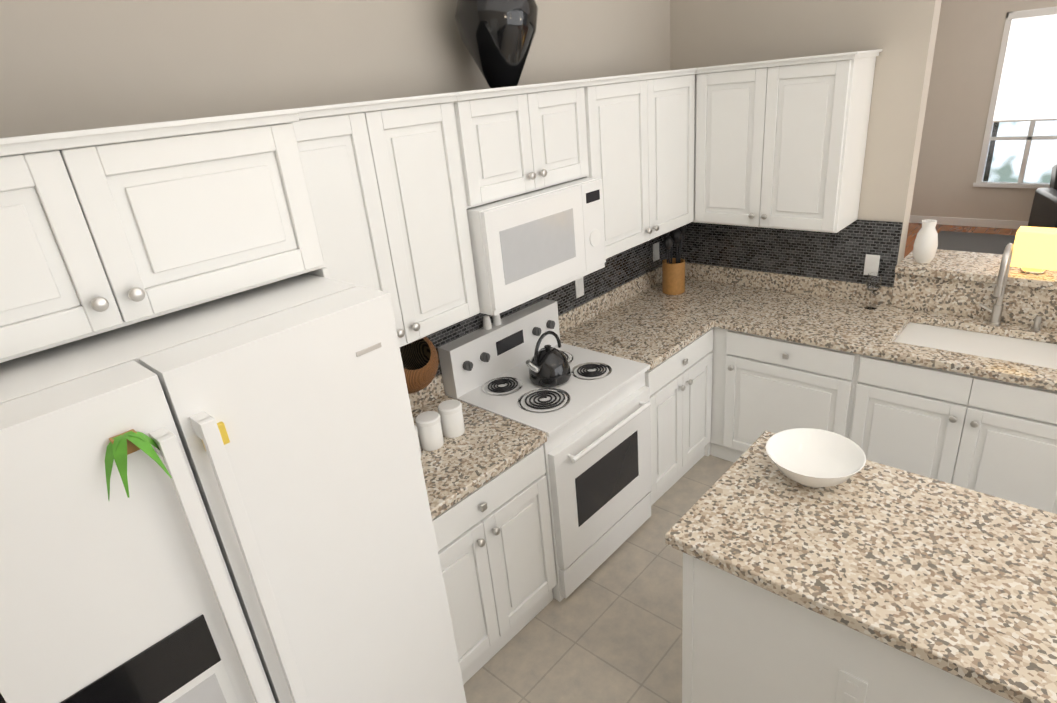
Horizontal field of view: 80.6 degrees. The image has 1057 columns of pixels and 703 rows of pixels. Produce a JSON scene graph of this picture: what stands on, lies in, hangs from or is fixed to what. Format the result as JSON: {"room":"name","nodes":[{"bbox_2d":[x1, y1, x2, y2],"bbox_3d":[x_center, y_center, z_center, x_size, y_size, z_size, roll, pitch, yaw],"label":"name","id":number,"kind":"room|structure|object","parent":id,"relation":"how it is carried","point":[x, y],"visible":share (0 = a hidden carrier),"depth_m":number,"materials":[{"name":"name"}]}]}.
{"room":"kitchen","nodes":[
{"label":"kitchen","id":0,"kind":"room"},
{"bbox_2d":[0,693,5,702],"bbox_3d":[1.027,1.042,-0.851,7.300,2.970,0.120,15,31,40],"label":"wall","id":1,"kind":"structure","parent":0,"point":[2,700],"depth_m":1.79,"materials":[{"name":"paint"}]},
{"bbox_2d":[0,0,669,137],"bbox_3d":[1.569,-1.864,4.634,0.120,3.893,10.090,15,31,40],"label":"wall","id":2,"kind":"structure","parent":0,"point":[70,65],"depth_m":2.02,"materials":[{"name":"paint"}]},
{"bbox_2d":[0,128,163,362],"bbox_3d":[-1.258,-0.218,1.319,0.619,0.400,0.558,15,31,40],"label":"upper cabinet","id":3,"kind":"object","parent":2,"relation":"attached to","point":[103,230],"depth_m":1.23,"materials":[{"name":"white wood"}]},
{"bbox_2d":[100,107,339,314],"bbox_3d":[-0.965,-0.371,1.607,0.619,0.400,0.558,15,31,40],"label":"upper cabinet","id":4,"kind":"object","parent":2,"relation":"attached to","point":[226,205],"depth_m":1.44,"materials":[{"name":"white wood"}]},
{"bbox_2d":[304,99,423,346],"bbox_3d":[-0.712,-0.376,2.108,0.349,0.830,0.438,15,31,40],"label":"upper cabinet","id":5,"kind":"object","parent":2,"relation":"attached to","point":[352,152],"depth_m":2.01,"materials":[{"name":"white wood"}]},
{"bbox_2d":[400,336,438,393],"bbox_3d":[-0.496,0.042,2.534,0.259,0.260,0.260,15,31,40],"label":"wicker basket","id":6,"kind":"object","parent":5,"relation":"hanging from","point":[420,361],"visible":0.46,"depth_m":2.52,"materials":[{"name":"brown wicker"}]},
{"bbox_2d":[409,374,444,411],"bbox_3d":[-0.652,0.284,2.638,0.020,0.105,0.758,15,31,40],"label":"backsplash","id":7,"kind":"structure","parent":2,"relation":"attached to","point":[435,389],"depth_m":2.82,"materials":[{"name":"beige stone"}]},
{"bbox_2d":[384,92,479,336],"bbox_3d":[-0.498,-0.488,2.318,0.349,0.830,0.439,15,31,40],"label":"upper cabinet","id":8,"kind":"object","parent":2,"relation":"attached to","point":[429,144],"depth_m":2.24,"materials":[{"name":"white wood"}]},
{"bbox_2d":[460,84,547,205],"bbox_3d":[-0.225,-0.833,2.524,0.349,0.410,0.439,15,31,40],"label":"upper cabinet","id":9,"kind":"object","parent":2,"relation":"attached to","point":[504,126],"depth_m":2.42,"materials":[{"name":"white wood"}]},
{"bbox_2d":[467,177,605,315],"bbox_3d":[-0.052,-0.501,2.768,0.426,0.414,0.752,15,31,40],"label":"microwave","id":10,"kind":"object","parent":9,"relation":"attached to","point":[527,246],"visible":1,"depth_m":2.56,"materials":[{"name":"white plastic"}]},
{"bbox_2d":[426,235,673,390],"bbox_3d":[0.018,-0.238,3.254,0.008,0.454,2.825,15,31,40],"label":"backsplash","id":11,"kind":"structure","parent":2,"relation":"attached to","point":[621,268],"depth_m":3.62,"materials":[{"name":"black tile"}]},
{"bbox_2d":[575,277,583,297],"bbox_3d":[0.289,-0.364,3.513,0.009,0.115,0.070,15,31,40],"label":"electrical outlet plate","id":12,"kind":"object","parent":11,"relation":"attached to","point":[579,284],"depth_m":3.51,"materials":[{"name":"white plastic"}]},
{"bbox_2d":[653,242,658,261],"bbox_3d":[0.829,-0.646,4.046,0.009,0.115,0.070,15,31,40],"label":"electrical outlet plate","id":13,"kind":"object","parent":11,"relation":"attached to","point":[655,246],"depth_m":4.04,"materials":[{"name":"white plastic"}]},
{"bbox_2d":[540,78,595,186],"bbox_3d":[-0.011,-0.945,2.735,0.349,0.410,0.439,15,31,40],"label":"upper cabinet","id":14,"kind":"object","parent":2,"relation":"attached to","point":[567,104],"depth_m":2.68,"materials":[{"name":"white wood"}]},
{"bbox_2d":[455,0,537,87],"bbox_3d":[-0.127,-1.344,2.443,0.330,0.570,0.330,15,31,40],"label":"vase","id":15,"kind":"object","parent":14,"relation":"on","point":[497,37],"visible":1,"depth_m":2.38,"materials":[{"name":"black ceramic"}]},
{"bbox_2d":[558,265,661,333],"bbox_3d":[0.533,-0.336,3.807,0.020,0.105,1.272,15,31,40],"label":"backsplash","id":16,"kind":"structure","parent":2,"relation":"attached to","point":[568,320],"depth_m":3.74,"materials":[{"name":"beige stone"}]},
{"bbox_2d":[592,72,659,258],"bbox_3d":[0.337,-0.925,3.142,0.349,0.830,0.548,15,31,40],"label":"upper cabinet","id":17,"kind":"object","parent":2,"relation":"attached to","point":[625,108],"depth_m":3.05,"materials":[{"name":"white wood"}]},
{"bbox_2d":[656,68,696,235],"bbox_3d":[0.623,-1.074,3.424,0.349,0.830,0.547,15,31,40],"label":"upper cabinet","id":18,"kind":"object","parent":2,"relation":"attached to","point":[676,88],"depth_m":3.35,"materials":[{"name":"white wood"}]},
{"bbox_2d":[463,455,733,702],"bbox_3d":[2.441,1.728,1.081,7.420,0.060,4.070,15,31,40],"label":"floor","id":19,"kind":"structure","parent":0,"point":[608,629],"depth_m":2.69,"materials":[{"name":"beige tile"}]},
{"bbox_2d":[0,273,466,702],"bbox_3d":[-0.842,0.754,1.783,0.933,1.780,0.903,15,31,40],"label":"fridge","id":20,"kind":"object","parent":19,"relation":"on","point":[223,500],"visible":1,"depth_m":1.29,"materials":[{"name":"white metal"}]},
{"bbox_2d":[438,299,651,601],"bbox_3d":[0.148,0.448,3.068,0.696,1.150,0.752,15,31,40],"label":"range","id":21,"kind":"object","parent":19,"relation":"on","point":[590,417],"visible":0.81,"depth_m":2.88,"materials":[{"name":"white metal"}]},
{"bbox_2d":[483,315,496,329],"bbox_3d":[-0.198,-0.140,2.970,0.043,0.066,0.044,15,31,40],"label":"shaker","id":22,"kind":"object","parent":21,"relation":"on","point":[487,324],"depth_m":2.96,"materials":[{"name":"white ceramic"}]},
{"bbox_2d":[496,314,501,325],"bbox_3d":[-0.154,-0.163,3.014,0.043,0.066,0.044,15,31,40],"label":"shaker","id":23,"kind":"object","parent":21,"relation":"on","point":[498,320],"depth_m":3.00,"materials":[{"name":"white ceramic"}]},
{"bbox_2d":[526,331,570,386],"bbox_3d":[0.076,0.024,2.881,0.200,0.233,0.248,15,31,40],"label":"kettle","id":24,"kind":"object","parent":21,"relation":"on","point":[548,365],"visible":1,"depth_m":2.85,"materials":[{"name":"black metal"}]},
{"bbox_2d":[432,328,712,684],"bbox_3d":[0.324,0.472,3.321,0.661,0.875,2.825,15,31,40],"label":"base cabinet","id":25,"kind":"object","parent":19,"relation":"on","point":[494,541],"visible":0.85,"depth_m":2.56,"materials":[{"name":"white wood"}]},
{"bbox_2d":[412,395,546,519],"bbox_3d":[-0.415,0.412,2.467,0.642,0.040,0.758,15,31,40],"label":"countertop","id":26,"kind":"structure","parent":25,"relation":"on","point":[490,443],"depth_m":2.41,"materials":[{"name":"beige stone"}]},
{"bbox_2d":[414,420,429,457],"bbox_3d":[-0.467,0.354,2.396,0.097,0.131,0.097,10,28,32],"label":"canister set","id":27,"kind":"object","parent":26,"relation":"on","point":[420,429],"depth_m":2.43,"materials":[{"name":"white ceramic"}]},
{"bbox_2d":[415,408,451,450],"bbox_3d":[-0.390,0.314,2.472,0.097,0.131,0.097,10,28,32],"label":"canister set","id":28,"kind":"object","parent":26,"relation":"on","point":[432,428],"depth_m":2.45,"materials":[{"name":"white ceramic"}]},
{"bbox_2d":[438,399,464,437],"bbox_3d":[-0.313,0.274,2.547,0.097,0.131,0.097,10,28,32],"label":"canister set","id":29,"kind":"object","parent":26,"relation":"on","point":[454,407],"depth_m":2.52,"materials":[{"name":"white ceramic"}]},
{"bbox_2d":[560,302,715,370],"bbox_3d":[0.561,-0.097,3.427,0.646,0.040,0.642,15,31,40],"label":"countertop","id":30,"kind":"structure","parent":25,"relation":"on","point":[654,326],"depth_m":3.38,"materials":[{"name":"beige stone"}]},
{"bbox_2d":[623,278,1056,390],"bbox_3d":[1.990,-0.055,2.992,3.335,0.040,0.665,15,31,40],"label":"countertop","id":31,"kind":"structure","parent":25,"relation":"on","point":[825,322],"depth_m":3.23,"materials":[{"name":"beige stone"}]},
{"bbox_2d":[662,225,686,294],"bbox_3d":[0.899,-0.578,3.861,0.140,0.436,0.209,15,31,40],"label":"utensil crock","id":32,"kind":"object","parent":31,"relation":"on","point":[673,276],"visible":0.77,"depth_m":3.84,"materials":[{"name":"brown wood"}]},
{"bbox_2d":[864,272,881,309],"bbox_3d":[1.855,-0.325,3.360,0.076,0.190,0.076,15,31,40],"label":"wine glass","id":33,"kind":"object","parent":31,"relation":"on","point":[873,281],"visible":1,"depth_m":3.33,"materials":[{"name":"clear glass"}]},
{"bbox_2d":[979,243,1041,330],"bbox_3d":[2.258,-0.293,2.900,0.256,0.417,0.193,15,31,40],"label":"faucet","id":34,"kind":"object","parent":31,"relation":"on","point":[999,292],"visible":0.98,"depth_m":2.93,"materials":[{"name":"silver metal"}]},
{"bbox_2d":[710,327,837,462],"bbox_3d":[1.573,0.229,3.593,0.837,0.876,0.630,15,31,40],"label":"base cabinet","id":35,"kind":"object","parent":19,"relation":"on","point":[760,384],"depth_m":3.39,"materials":[{"name":"white wood"}]},
{"bbox_2d":[682,552,1014,702],"bbox_3d":[1.105,0.963,1.990,0.996,0.875,0.704,15,31,40],"label":"base cabinet","id":36,"kind":"object","parent":19,"relation":"on","point":[744,641],"visible":0.35,"depth_m":1.80,"materials":[{"name":"white wood"}]},
{"bbox_2d":[665,431,1056,702],"bbox_3d":[1.050,0.551,1.798,1.060,0.040,0.730,15,31,40],"label":"countertop","id":37,"kind":"structure","parent":36,"relation":"on","point":[958,581],"depth_m":1.72,"materials":[{"name":"beige stone"}]},
{"bbox_2d":[766,428,865,487],"bbox_3d":[0.940,0.373,2.059,0.300,0.100,0.300,15,31,40],"label":"bowl","id":38,"kind":"object","parent":37,"relation":"on","point":[813,458],"visible":1,"depth_m":2.11,"materials":[{"name":"ceramic"}]},
{"bbox_2d":[830,322,1056,513],"bbox_3d":[2.146,0.385,3.094,1.001,0.876,0.630,15,31,40],"label":"base cabinet","id":39,"kind":"object","parent":19,"relation":"on","point":[996,438],"depth_m":2.85,"materials":[{"name":"white wood"}]},
{"bbox_2d":[670,0,941,263],"bbox_3d":[1.430,-1.303,3.500,1.360,3.780,0.120,15,31,40],"label":"wall","id":40,"kind":"structure","parent":0,"point":[902,34],"depth_m":3.18,"materials":[{"name":"paint"}]},
{"bbox_2d":[692,49,882,232],"bbox_3d":[1.322,-1.105,3.329,0.832,0.830,0.381,15,31,40],"label":"upper cabinet","id":41,"kind":"object","parent":40,"relation":"attached to","point":[779,143],"visible":0.98,"depth_m":3.17,"materials":[{"name":"white wood"}]},
{"bbox_2d":[674,220,902,286],"bbox_3d":[1.463,-0.640,3.715,1.320,0.349,0.008,15,31,40],"label":"backsplash","id":42,"kind":"structure","parent":40,"relation":"attached to","point":[840,255],"depth_m":3.63,"materials":[{"name":"black tile"}]},
{"bbox_2d":[863,254,879,274],"bbox_3d":[1.864,-0.468,3.387,0.070,0.115,0.009,15,31,40],"label":"electrical outlet plate","id":43,"kind":"object","parent":42,"relation":"attached to","point":[871,263],"depth_m":3.38,"materials":[{"name":"white plastic"}]},
{"bbox_2d":[685,262,1056,328],"bbox_3d":[2.179,-0.278,3.171,3.295,0.193,0.023,15,31,40],"label":"backsplash","id":44,"kind":"structure","parent":40,"relation":"attached to","point":[1024,305],"depth_m":3.27,"materials":[{"name":"beige stone"}]},
{"bbox_2d":[904,223,1017,257],"bbox_3d":[5.807,-0.033,4.401,7.420,0.060,6.020,15,31,40],"label":"floor","id":45,"kind":"structure","parent":0,"point":[914,229],"depth_m":7.88,"materials":[{"name":"brown wood"}]},
{"bbox_2d":[937,231,1014,253],"bbox_3d":[5.041,-0.719,6.091,2.400,0.012,3.300,15,31,40],"label":"living room rug","id":46,"kind":"object","parent":45,"relation":"on","point":[976,242],"visible":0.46,"depth_m":7.36,"materials":[{"name":"grey carpet"}]},
{"bbox_2d":[1028,164,1056,227],"bbox_3d":[5.938,-1.582,6.505,0.920,1.078,1.105,4,25,22],"label":"recliner","id":47,"kind":"object","parent":46,"relation":"on","point":[1043,213],"visible":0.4,"depth_m":6.71,"materials":[{"name":"leather"}]},
{"bbox_2d":[910,0,1056,220],"bbox_3d":[7.644,-2.363,5.786,7.420,2.780,0.120,15,31,40],"label":"wall","id":48,"kind":"structure","parent":0,"point":[969,36],"depth_m":7.71,"materials":[{"name":"paint"}]},
{"bbox_2d":[909,215,1028,228],"bbox_3d":[7.768,-1.101,6.229,7.300,0.100,0.014,15,31,40],"label":"baseboard","id":49,"kind":"structure","parent":48,"relation":"attached to","point":[1007,224],"depth_m":8.01,"materials":[{"name":"wood"}]},
{"bbox_2d":[973,6,1056,188],"bbox_3d":[6.226,-2.810,6.948,1.810,1.950,0.130,15,31,40],"label":"window","id":50,"kind":"structure","parent":48,"relation":"in","point":[1019,147],"depth_m":7.31,"materials":[{"name":"clear glass"}]},
{"bbox_3d":[2.586,0.360,2.750,1.980,1.110,0.725,15,31,40],"label":"wall","id":51,"kind":"structure","parent":0,"visible":0},
{"bbox_2d":[895,249,1056,289],"bbox_3d":[2.821,-0.299,2.766,2.038,0.040,0.410,15,31,40],"label":"bar","id":52,"kind":"object","parent":51,"relation":"on","point":[968,266],"visible":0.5,"depth_m":3.16,"materials":[{"name":"beige stone"}]},
{"bbox_2d":[913,220,937,262],"bbox_3d":[2.078,-0.575,3.259,0.110,0.215,0.110,15,31,40],"label":"vase","id":53,"kind":"object","parent":52,"relation":"on","point":[925,246],"visible":1,"depth_m":3.23,"materials":[{"name":"ceramic"}]},
{"bbox_2d":[1010,226,1056,273],"bbox_3d":[2.426,-0.479,2.973,0.180,0.200,0.130,15,31,40],"label":"lamp","id":54,"kind":"object","parent":52,"relation":"on","point":[1035,250],"visible":0.96,"depth_m":2.93,"materials":[{"name":"yellow fabric"}]}
]}

